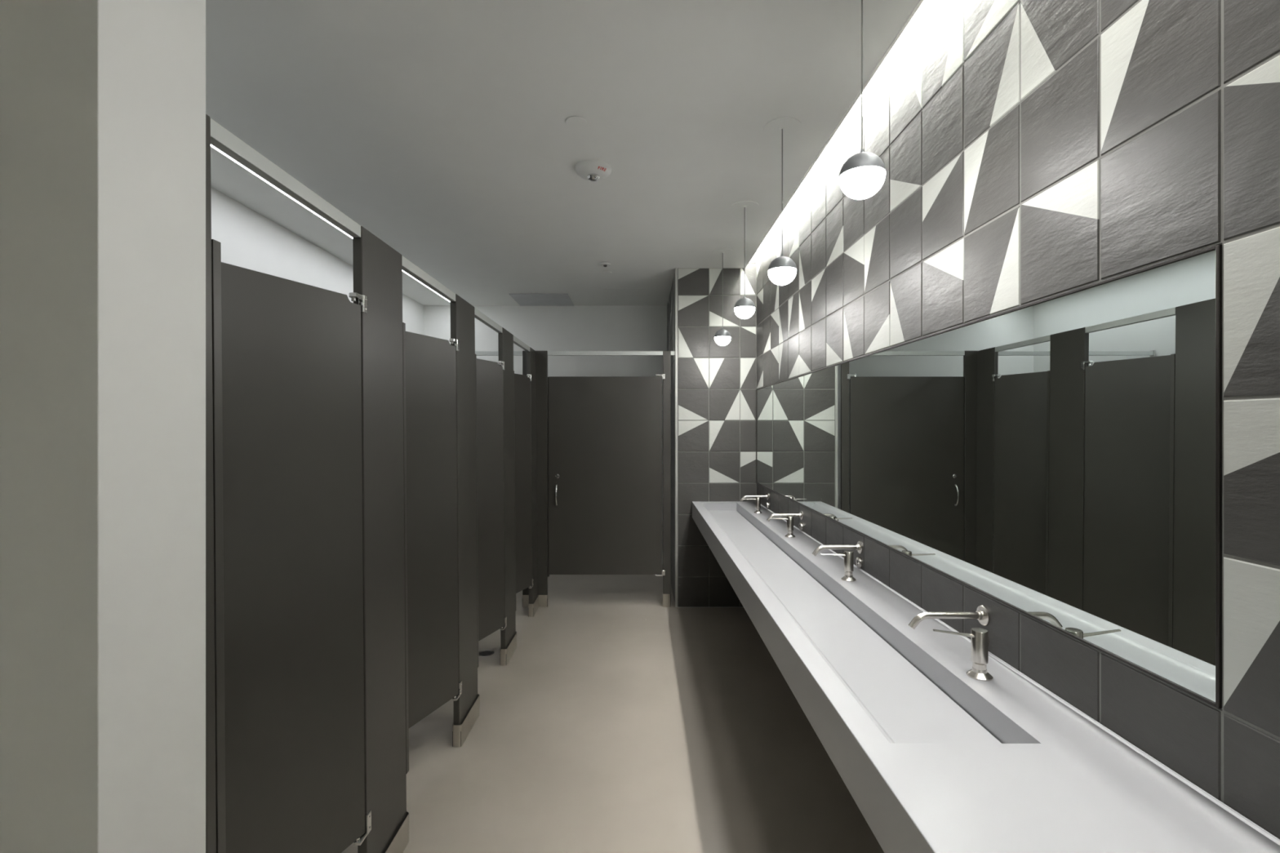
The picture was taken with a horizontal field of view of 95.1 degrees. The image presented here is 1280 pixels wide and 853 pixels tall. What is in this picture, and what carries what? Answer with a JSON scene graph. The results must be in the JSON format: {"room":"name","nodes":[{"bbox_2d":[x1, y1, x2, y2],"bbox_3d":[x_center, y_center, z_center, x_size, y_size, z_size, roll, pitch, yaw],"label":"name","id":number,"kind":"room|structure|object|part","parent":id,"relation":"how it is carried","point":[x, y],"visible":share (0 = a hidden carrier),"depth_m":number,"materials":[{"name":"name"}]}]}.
{"room":"public restroom","nodes":[
{"label":"public restroom","id":0,"kind":"room"},
{"bbox_2d":[0,0,205,852],"bbox_3d":[-1.558,0.097,0.998,1.476,2.753,0.221,0,0,0],"label":"wall","id":1,"kind":"structure","parent":0,"point":[103,102],"depth_m":0.89,"materials":[{"name":"white paint"}]},
{"bbox_2d":[210,186,423,334],"bbox_3d":[-2.346,0.097,2.065,0.100,2.753,8.530,0,0,0],"label":"wall","id":2,"kind":"structure","parent":0,"point":[250,240],"depth_m":3.70,"materials":[{"name":"white paint"}]},
{"bbox_2d":[423,305,666,564],"bbox_3d":[-1.000,0.097,6.280,2.592,2.753,0.100,0,0,0],"label":"wall","id":3,"kind":"structure","parent":0,"point":[575,327],"depth_m":6.23,"materials":[{"name":"white paint"}]},
{"bbox_2d":[205,0,924,305],"bbox_3d":[-0.655,-1.448,2.015,3.890,0.344,8.630,0,0,0],"label":"ceiling","id":4,"kind":"structure","parent":0,"point":[439,128],"depth_m":2.44,"materials":[{"name":"paint"}]},
{"bbox_2d":[210,144,352,238],"bbox_3d":[-1.956,-1.301,3.334,0.009,0.038,1.323,0,0,0],"label":"recessed light","id":5,"kind":"object","parent":4,"relation":"in","point":[302,204],"depth_m":3.14,"materials":[{"name":"white plastic"}]},
{"bbox_2d":[402,270,450,302],"bbox_3d":[-1.956,-1.301,5.440,0.009,0.038,1.207,0,0,0],"label":"recessed light","id":6,"kind":"object","parent":4,"relation":"in","point":[402,270],"depth_m":5.34,"materials":[{"name":"white plastic"}]},
{"bbox_2d":[508,293,573,306],"bbox_3d":[-0.978,-1.274,5.919,0.568,0.012,0.542,0,0,0],"label":"ceiling vent","id":7,"kind":"object","parent":4,"relation":"in","point":[522,300],"visible":1,"depth_m":5.90,"materials":[{"name":"grey metal"}]},
{"bbox_2d":[565,115,586,127],"bbox_3d":[-0.266,-1.277,2.460,0.088,0.006,0.088,0,0,0],"label":"sprinkler cover","id":8,"kind":"object","parent":4,"relation":"attached to","point":[573,121],"visible":1,"depth_m":2.46,"materials":[{"name":"plastic"}]},
{"bbox_2d":[575,159,611,182],"bbox_3d":[-0.230,-1.246,2.902,0.178,0.066,0.178,0,0,0],"label":"fire alarm","id":9,"kind":"object","parent":4,"relation":"attached to","point":[591,170],"visible":1,"depth_m":2.85,"materials":[{"name":"white plastic"}]},
{"bbox_2d":[600,262,610,266],"bbox_3d":[-0.271,-1.266,4.610,0.088,0.028,0.088,0,0,0],"label":"sensor","id":10,"kind":"object","parent":4,"relation":"attached to","point":[602,264],"visible":1,"depth_m":4.59,"materials":[{"name":"plastic"}]},
{"bbox_2d":[601,271,611,274],"bbox_3d":[-0.274,-1.277,4.875,0.080,0.006,0.080,0,0,0],"label":"sprinkler cover","id":11,"kind":"object","parent":4,"relation":"attached to","point":[603,272],"visible":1,"depth_m":4.86,"materials":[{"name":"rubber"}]},
{"bbox_2d":[711,248,733,346],"bbox_3d":[0.610,-0.934,4.307,0.159,0.690,0.159,0,0,0],"label":"pendant lamp","id":12,"kind":"object","parent":4,"relation":"hanging from","point":[722,337],"visible":1,"depth_m":4.28,"materials":[{"name":"paint"}]},
{"bbox_3d":[0.610,-0.686,4.307,0.121,0.070,0.121,0,0,0],"label":"lamp shade","id":13,"kind":"part","parent":12,"relation":"part of","materials":[{"name":"metal"}]},
{"bbox_3d":[0.610,-0.620,4.307,0.119,0.061,0.119,0,0,0],"label":"globe","id":14,"kind":"part","parent":12,"relation":"part of","materials":[{"name":"white glass"}]},
{"bbox_3d":[0.610,-0.993,4.307,0.004,0.556,0.004,0,0,0],"label":"cord","id":15,"kind":"part","parent":12,"relation":"part of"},
{"bbox_2d":[730,200,758,319],"bbox_3d":[0.610,-0.951,3.407,0.159,0.656,0.159,0,0,0],"label":"pendant lamp","id":16,"kind":"object","parent":4,"relation":"hanging from","point":[744,308],"visible":1,"depth_m":3.38,"materials":[{"name":"paint"}]},
{"bbox_3d":[0.610,-0.720,3.407,0.121,0.070,0.121,0,0,0],"label":"lamp shade","id":17,"kind":"part","parent":16,"relation":"part of","materials":[{"name":"metal"}]},
{"bbox_3d":[0.610,-0.654,3.407,0.119,0.061,0.119,0,0,0],"label":"globe","id":18,"kind":"part","parent":16,"relation":"part of","materials":[{"name":"white glass"}]},
{"bbox_3d":[0.610,-1.010,3.407,0.004,0.522,0.004,0,0,0],"label":"cord","id":19,"kind":"part","parent":16,"relation":"part of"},
{"bbox_2d":[763,117,801,285],"bbox_3d":[0.610,-0.941,2.507,0.159,0.676,0.159,0,0,0],"label":"pendant lamp","id":20,"kind":"object","parent":4,"relation":"hanging from","point":[782,270],"visible":1,"depth_m":2.48,"materials":[{"name":"paint"}]},
{"bbox_3d":[0.610,-0.700,2.507,0.121,0.070,0.121,0,0,0],"label":"lamp shade","id":21,"kind":"part","parent":20,"relation":"part of","materials":[{"name":"metal"}]},
{"bbox_3d":[0.610,-0.634,2.507,0.119,0.061,0.119,0,0,0],"label":"globe","id":22,"kind":"part","parent":20,"relation":"part of","materials":[{"name":"white glass"}]},
{"bbox_3d":[0.610,-1.000,2.507,0.004,0.542,0.004,0,0,0],"label":"cord","id":23,"kind":"part","parent":20,"relation":"part of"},
{"bbox_2d":[839,0,885,199],"bbox_3d":[0.610,-0.952,1.607,0.159,0.654,0.159,0,0,0],"label":"pendant lamp","id":24,"kind":"object","parent":4,"relation":"hanging from","point":[863,174],"visible":1,"depth_m":1.57,"materials":[{"name":"paint"}]},
{"bbox_3d":[0.610,-1.011,1.607,0.004,0.520,0.004,0,0,0],"label":"cord","id":25,"kind":"part","parent":24,"relation":"part of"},
{"bbox_3d":[0.610,-0.722,1.607,0.121,0.070,0.121,0,0,0],"label":"lamp shade","id":26,"kind":"part","parent":24,"relation":"part of","materials":[{"name":"metal"}]},
{"bbox_3d":[0.610,-0.656,1.607,0.119,0.061,0.119,0,0,0],"label":"globe","id":27,"kind":"part","parent":24,"relation":"part of","materials":[{"name":"white glass"}]},
{"bbox_2d":[342,564,884,852],"bbox_3d":[-0.767,1.523,2.015,3.665,0.100,8.630,0,0,0],"label":"floor","id":28,"kind":"structure","parent":0,"point":[618,720],"depth_m":2.70,"materials":[{"name":"concrete"}]},
{"bbox_2d":[205,113,226,852],"bbox_3d":[-0.846,0.432,1.152,0.058,2.081,0.068,0,0,0],"label":"pilaster","id":29,"kind":"object","parent":28,"relation":"on","point":[215,647],"visible":0.59,"depth_m":1.15,"materials":[{"name":"laminate"}]},
{"bbox_3d":[-0.849,0.412,1.138,0.045,2.041,0.028,0,0,0],"label":"panel","id":30,"kind":"part","parent":29,"relation":"part of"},
{"bbox_2d":[210,118,360,237],"bbox_3d":[-0.858,-0.589,1.464,0.026,0.036,0.624,0,0,0],"label":"rail","id":31,"kind":"object","parent":29,"relation":"attached to","point":[221,138],"visible":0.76,"depth_m":1.37,"materials":[{"name":"silver metal"}]},
{"bbox_2d":[352,226,408,852],"bbox_3d":[-0.846,0.432,1.942,0.058,2.081,0.343,0,0,0],"label":"pilaster","id":32,"kind":"object","parent":28,"relation":"on","point":[377,266],"visible":0.96,"depth_m":1.91,"materials":[{"name":"laminate"}]},
{"bbox_2d":[221,262,371,852],"bbox_3d":[-0.935,0.423,1.504,0.054,1.641,0.630,0,0,20],"label":"door","id":33,"kind":"structure","parent":32,"relation":"attached to","point":[291,359],"depth_m":1.54,"materials":[{"name":"black laminate"}]},
{"bbox_2d":[450,293,479,746],"bbox_3d":[-0.846,0.432,2.857,0.058,2.081,0.343,0,0,0],"label":"pilaster","id":34,"kind":"object","parent":28,"relation":"on","point":[466,708],"visible":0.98,"depth_m":2.82,"materials":[{"name":"laminate"}]},
{"bbox_2d":[401,255,455,301],"bbox_3d":[-0.858,-0.589,2.386,0.026,0.036,0.606,0,0,0],"label":"rail","id":35,"kind":"object","parent":34,"relation":"attached to","point":[408,267],"visible":0.75,"depth_m":2.34,"materials":[{"name":"silver metal"}]},
{"bbox_2d":[405,331,462,728],"bbox_3d":[-0.932,0.423,2.426,0.054,1.641,0.612,0,0,20],"label":"door","id":36,"kind":"structure","parent":34,"relation":"attached to","point":[430,362],"depth_m":2.52,"materials":[{"name":"black laminate"}]},
{"bbox_2d":[478,650,494,657],"bbox_3d":[-0.995,1.472,3.790,0.108,0.001,0.108,0,0,0],"label":"floor drain","id":37,"kind":"object","parent":28,"relation":"on","point":[484,653],"visible":0.95,"depth_m":3.79,"materials":[{"name":"metal"}]},
{"bbox_2d":[497,327,516,665],"bbox_3d":[-0.846,0.432,3.771,0.058,2.081,0.343,0,0,0],"label":"pilaster","id":38,"kind":"object","parent":28,"relation":"on","point":[505,339],"visible":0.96,"depth_m":3.73,"materials":[{"name":"laminate"}]},
{"bbox_2d":[474,307,502,333],"bbox_3d":[-0.858,-0.589,3.300,0.026,0.036,0.606,0,0,0],"label":"rail","id":39,"kind":"object","parent":38,"relation":"attached to","point":[479,315],"visible":0.76,"depth_m":3.27,"materials":[{"name":"silver metal"}]},
{"bbox_2d":[476,358,506,641],"bbox_3d":[-0.932,0.423,3.340,0.054,1.641,0.612,0,0,20],"label":"door","id":40,"kind":"structure","parent":38,"relation":"attached to","point":[491,618],"depth_m":3.46,"materials":[{"name":"black laminate"}]},
{"bbox_2d":[526,346,538,617],"bbox_3d":[-0.844,0.432,4.633,0.055,2.081,0.241,0,0,0],"label":"pilaster","id":41,"kind":"object","parent":28,"relation":"on","point":[533,605],"visible":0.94,"depth_m":4.61,"materials":[{"name":"laminate"}]},
{"bbox_2d":[513,335,529,351],"bbox_3d":[-0.858,-0.589,4.215,0.026,0.036,0.606,0,0,0],"label":"rail","id":42,"kind":"object","parent":41,"relation":"attached to","point":[517,341],"visible":0.76,"depth_m":4.21,"materials":[{"name":"silver metal"}]},
{"bbox_2d":[514,373,533,593],"bbox_3d":[-0.932,0.423,4.254,0.054,1.641,0.612,0,0,20],"label":"door","id":43,"kind":"structure","parent":41,"relation":"attached to","point":[524,580],"depth_m":4.40,"materials":[{"name":"black laminate"}]},
{"bbox_2d":[522,351,549,607],"bbox_3d":[-0.848,0.430,4.779,0.219,2.085,0.041,0,0,0],"label":"pilaster","id":44,"kind":"object","parent":28,"relation":"on","point":[541,357],"visible":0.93,"depth_m":4.76,"materials":[{"name":"laminate"}]},
{"bbox_2d":[475,351,522,355],"bbox_3d":[-1.619,-0.592,4.779,1.330,0.034,0.025,0,0,0],"label":"rail","id":45,"kind":"object","parent":44,"relation":"attached to","point":[477,353],"visible":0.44,"depth_m":4.77,"materials":[{"name":"silver metal"}]},
{"bbox_2d":[547,351,662,355],"bbox_3d":[-0.281,-0.592,4.779,0.939,0.034,0.025,0,0,0],"label":"rail","id":46,"kind":"object","parent":44,"relation":"attached to","point":[549,353],"visible":1,"depth_m":4.77,"materials":[{"name":"silver metal"}]},
{"bbox_2d":[662,351,671,607],"bbox_3d":[0.221,0.431,4.779,0.068,2.083,0.041,0,0,0],"label":"pilaster","id":47,"kind":"object","parent":28,"relation":"on","point":[666,354],"visible":1,"depth_m":4.76,"materials":[{"name":"metal"}]},
{"bbox_2d":[548,373,665,576],"bbox_3d":[-0.268,0.402,4.756,0.949,1.650,0.072,0,0,0],"label":"door","id":48,"kind":"structure","parent":47,"relation":"attached to","point":[605,433],"depth_m":4.77,"materials":[{"name":"black laminate"}]},
{"bbox_3d":[-0.676,0.564,4.744,0.020,0.182,0.047,0,0,0],"label":"pull handle","id":49,"kind":"part","parent":48,"relation":"part of","materials":[{"name":"silver metal"}]},
{"bbox_2d":[671,351,675,355],"bbox_3d":[0.272,-0.592,4.779,0.036,0.034,0.025,0,0,0],"label":"rail","id":50,"kind":"object","parent":47,"relation":"attached to","point":[673,353],"visible":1,"depth_m":4.77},
{"bbox_2d":[666,251,756,606],"bbox_3d":[0.621,-0.052,5.490,0.660,3.050,1.480,0,0,0],"label":"wall pier","id":51,"kind":"object","parent":28,"relation":"on","point":[717,384],"visible":0.63,"depth_m":4.75,"materials":[{"name":"grey tile"}]},
{"bbox_2d":[675,267,677,607],"bbox_3d":[0.297,0.097,4.753,0.019,2.753,0.013,0,0,0],"label":"trim","id":52,"kind":"structure","parent":51,"relation":"attached to","point":[676,268],"depth_m":4.75,"materials":[{"name":"metal"}]},
{"bbox_2d":[677,606,743,607],"bbox_3d":[0.626,1.470,4.752,0.638,0.005,0.008,0,0,0],"label":"trim","id":53,"kind":"structure","parent":51,"relation":"attached to","point":[677,606],"depth_m":4.75,"materials":[{"name":"metal"}]},
{"bbox_2d":[756,0,1279,839],"bbox_3d":[1.005,-0.067,2.015,0.120,3.080,8.430,0,0,0],"label":"wall","id":54,"kind":"structure","parent":0,"point":[1031,151],"depth_m":1.26,"materials":[{"name":"grey tile"}]},
{"bbox_2d":[740,493,768,501],"bbox_3d":[0.842,0.526,4.307,0.209,0.066,0.054,0,0,0],"label":"spout","id":55,"kind":"object","parent":54,"relation":"attached to","point":[766,495],"visible":0.98,"depth_m":4.30,"materials":[{"name":"silver metal"}]},
{"bbox_2d":[766,510,803,521],"bbox_3d":[0.842,0.526,3.407,0.209,0.066,0.054,0,0,0],"label":"spout","id":56,"kind":"object","parent":54,"relation":"attached to","point":[800,515],"visible":0.96,"depth_m":3.40,"materials":[{"name":"silver metal"}]},
{"bbox_2d":[799,522,803,530],"bbox_3d":[0.939,0.585,3.407,0.016,0.046,0.046,0,0,0],"label":"sensor","id":57,"kind":"object","parent":54,"relation":"attached to","point":[801,524],"visible":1,"depth_m":3.39,"materials":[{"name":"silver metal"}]},
{"bbox_2d":[812,541,862,555],"bbox_3d":[0.842,0.526,2.507,0.209,0.066,0.054,0,0,0],"label":"spout","id":58,"kind":"object","parent":54,"relation":"attached to","point":[859,547],"visible":1,"depth_m":2.50,"materials":[{"name":"silver metal"}]},
{"bbox_2d":[855,556,862,568],"bbox_3d":[0.939,0.585,2.507,0.016,0.046,0.046,0,0,0],"label":"sensor","id":59,"kind":"object","parent":54,"relation":"attached to","point":[859,562],"visible":1,"depth_m":2.49,"materials":[{"name":"silver metal"}]},
{"bbox_2d":[908,604,990,629],"bbox_3d":[0.842,0.526,1.607,0.209,0.066,0.054,0,0,0],"label":"spout","id":60,"kind":"object","parent":54,"relation":"attached to","point":[982,615],"visible":1,"depth_m":1.60,"materials":[{"name":"silver metal"}]},
{"bbox_2d":[692,501,1279,852],"bbox_3d":[0.684,0.676,1.675,0.520,0.132,6.149,0,0,0],"label":"countertop","id":61,"kind":"structure","parent":54,"relation":"attached to","point":[935,757],"depth_m":1.21,"materials":[{"name":"stone"}]},
{"bbox_2d":[742,496,762,513],"bbox_3d":[0.790,0.555,4.120,0.140,0.115,0.057,0,0,0],"label":"soap dispenser","id":62,"kind":"object","parent":61,"relation":"on","point":[757,500],"visible":1,"depth_m":4.11,"materials":[{"name":"silver metal"}]},
{"bbox_2d":[769,515,795,537],"bbox_3d":[0.790,0.555,3.238,0.141,0.115,0.057,0,0,0],"label":"soap dispenser","id":63,"kind":"object","parent":61,"relation":"on","point":[789,519],"visible":1,"depth_m":3.22,"materials":[{"name":"silver metal"}]},
{"bbox_2d":[820,550,856,582],"bbox_3d":[0.790,0.555,2.332,0.141,0.115,0.057,0,0,0],"label":"soap dispenser","id":64,"kind":"object","parent":61,"relation":"on","point":[848,555],"visible":1,"depth_m":2.32,"materials":[{"name":"silver metal"}]},
{"bbox_3d":[0.770,0.514,2.332,0.100,0.010,0.017,0,0,0],"label":"spout","id":65,"kind":"part","parent":64,"relation":"part of","materials":[{"name":"silver metal"}]},
{"bbox_2d":[933,627,993,681],"bbox_3d":[0.790,0.555,1.434,0.141,0.115,0.057,0,0,0],"label":"soap dispenser","id":66,"kind":"object","parent":61,"relation":"on","point":[979,637],"visible":1,"depth_m":1.42,"materials":[{"name":"silver metal"}]},
{"bbox_3d":[0.770,0.508,1.434,0.101,0.020,0.017,0,0,0],"label":"spout","id":67,"kind":"part","parent":66,"relation":"part of","materials":[{"name":"silver metal"}]},
{"bbox_2d":[755,244,1222,708],"bbox_3d":[0.947,0.083,2.852,0.006,0.758,3.794,0,0,0],"label":"wall mirror","id":68,"kind":"object","parent":54,"relation":"attached to","point":[1057,459],"visible":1,"depth_m":1.32,"materials":[{"name":"clear glass"}]}
]}

